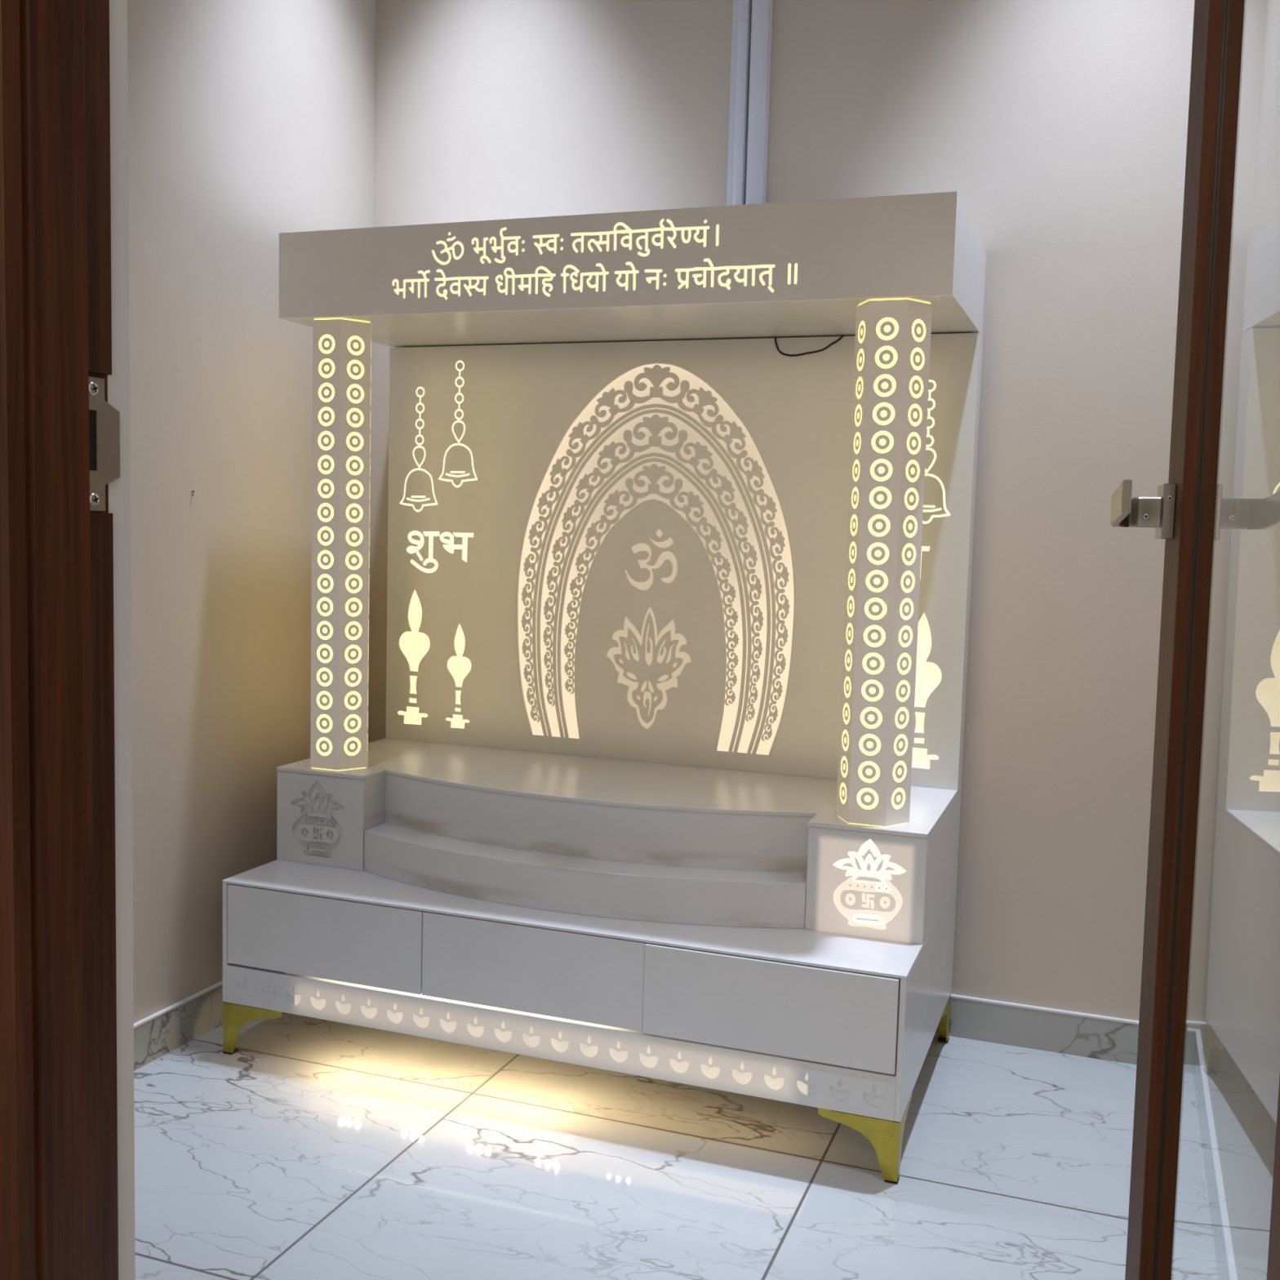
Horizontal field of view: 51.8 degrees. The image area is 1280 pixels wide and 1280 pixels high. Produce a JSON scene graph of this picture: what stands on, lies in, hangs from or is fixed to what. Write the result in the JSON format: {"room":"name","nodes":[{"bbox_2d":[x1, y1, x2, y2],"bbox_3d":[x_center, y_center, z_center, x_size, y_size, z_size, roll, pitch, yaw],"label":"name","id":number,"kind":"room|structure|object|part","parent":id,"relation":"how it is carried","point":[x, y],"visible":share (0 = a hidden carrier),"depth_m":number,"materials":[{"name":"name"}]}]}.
{"room":"home prayer room","nodes":[
{"label":"home prayer room","id":0,"kind":"room"},
{"bbox_2d":[107,0,135,1279],"bbox_3d":[-0.525,-0.624,1.000,2.367,3.430,0.186,3,5,20],"label":"wall","id":1,"kind":"structure","parent":0,"point":[118,383],"depth_m":1.10,"materials":[{"name":"grey paint"}]},
{"bbox_2d":[0,0,119,1279],"bbox_3d":[-0.024,0.022,0.823,1.058,2.200,0.230,3,5,20],"label":"door frame","id":2,"kind":"structure","parent":1,"relation":"attached to","point":[60,431],"depth_m":1.01,"materials":[{"name":"brown wood"}]},
{"bbox_3d":[-0.437,-0.157,1.060,0.002,0.106,0.048,3,5,21],"label":"strike plate","id":3,"kind":"part","parent":2,"relation":"part of","materials":[{"name":"metal"}]},
{"bbox_2d":[1110,0,1279,1279],"bbox_3d":[0.504,0.040,1.187,0.115,2.088,0.911,3,5,15],"label":"door","id":4,"kind":"structure","parent":1,"relation":"in","point":[1188,1214],"depth_m":1.35,"materials":[{"name":"brown wood"}]},
{"bbox_3d":[0.562,-0.152,1.491,0.055,0.048,0.205,3,5,20],"label":"lever","id":5,"kind":"part","parent":4,"relation":"part of","materials":[{"name":"metal"}]},
{"bbox_3d":[0.622,-0.152,1.559,0.014,0.064,0.064,3,5,15],"label":"handle","id":6,"kind":"part","parent":4,"relation":"part of","materials":[{"name":"metal"}]},
{"bbox_2d":[127,0,375,1023],"bbox_3d":[-1.147,-0.774,2.582,0.100,3.430,2.364,3,5,20],"label":"wall","id":7,"kind":"structure","parent":0,"point":[251,122],"depth_m":3.01,"materials":[{"name":"beige paint"}]},
{"bbox_2d":[133,980,222,1071],"bbox_3d":[-1.157,0.890,2.656,0.011,0.100,2.264,3,5,20],"label":"baseboard","id":8,"kind":"structure","parent":7,"relation":"attached to","point":[157,1034],"depth_m":2.96,"materials":[{"name":"stone"}]},
{"bbox_2d":[133,1012,1136,1279],"bbox_3d":[-0.516,1.112,1.193,3.800,0.060,4.790,3,5,20],"label":"floor","id":9,"kind":"structure","parent":0,"point":[316,1148],"depth_m":2.46,"materials":[{"name":"tile"}]},
{"bbox_2d":[222,191,986,1184],"bbox_3d":[-0.075,0.023,2.958,1.500,1.834,0.762,3,5,20],"label":"temple","id":10,"kind":"object","parent":9,"relation":"on","point":[664,782],"visible":1,"depth_m":2.93,"materials":[{"name":"white plastic"}]},
{"bbox_3d":[-0.831,0.860,2.983,0.153,0.115,0.154,3,5,20],"label":"leg","id":11,"kind":"part","parent":10,"relation":"part of","materials":[{"name":"gold metal"}]},
{"bbox_3d":[-0.681,0.639,2.837,0.486,0.177,0.018,3,5,20],"label":"drawer","id":12,"kind":"part","parent":10,"relation":"part of","materials":[{"name":"white plastic"}]},
{"bbox_3d":[-0.220,0.666,2.669,0.491,0.177,0.018,3,5,20],"label":"drawer","id":13,"kind":"part","parent":10,"relation":"part of","materials":[{"name":"white plastic"}]},
{"bbox_3d":[0.050,-0.212,3.262,1.500,1.029,0.076,3,5,20],"label":"panel","id":14,"kind":"part","parent":10,"relation":"part of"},
{"bbox_3d":[0.241,0.693,2.497,0.491,0.177,0.024,3,5,20],"label":"drawer","id":15,"kind":"part","parent":10,"relation":"part of","materials":[{"name":"white plastic"}]},
{"bbox_2d":[773,335,843,356],"bbox_3d":[0.388,-0.680,3.047,0.164,0.048,0.015,3,5,20],"label":"wire","id":16,"kind":"object","parent":10,"relation":"attached to","point":[842,336],"visible":1,"depth_m":3.04,"materials":[{"name":"black"}]},
{"bbox_3d":[0.430,0.933,2.522,0.153,0.115,0.154,3,5,20],"label":"leg","id":17,"kind":"part","parent":10,"relation":"part of","materials":[{"name":"gold metal"}]},
{"bbox_3d":[0.638,0.891,3.084,0.153,0.115,0.154,3,5,20],"label":"leg","id":18,"kind":"part","parent":10,"relation":"part of","materials":[{"name":"gold metal"}]},
{"bbox_2d":[368,0,1194,1020],"bbox_3d":[0.307,-0.792,3.252,2.167,3.430,0.100,3,5,20],"label":"wall","id":19,"kind":"structure","parent":0,"point":[1059,128],"depth_m":3.04,"materials":[{"name":"beige paint"}]},
{"bbox_2d":[726,0,751,205],"bbox_3d":[0.224,-0.841,3.214,0.044,3.328,0.022,3,5,20],"label":"pipe","id":20,"kind":"object","parent":19,"relation":"attached to","point":[741,13],"visible":0.31,"depth_m":3.17,"materials":[{"name":"white plastic"}]},
{"bbox_2d":[745,0,772,204],"bbox_3d":[0.271,-0.838,3.197,0.050,3.328,0.022,3,5,20],"label":"pipe","id":21,"kind":"object","parent":19,"relation":"attached to","point":[762,10],"visible":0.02,"depth_m":3.15,"materials":[{"name":"white plastic"}]},
{"bbox_2d":[935,994,1138,1064],"bbox_3d":[0.244,0.870,3.341,2.147,0.100,0.011,3,5,20],"label":"baseboard","id":22,"kind":"structure","parent":19,"relation":"attached to","point":[1045,1028],"depth_m":3.08,"materials":[{"name":"stone"}]},
{"bbox_2d":[1246,295,1279,1279],"bbox_3d":[0.979,-0.652,1.805,0.100,3.430,2.364,3,5,20],"label":"wall","id":23,"kind":"structure","parent":0,"point":[1263,947],"depth_m":1.93,"materials":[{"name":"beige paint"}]}
]}

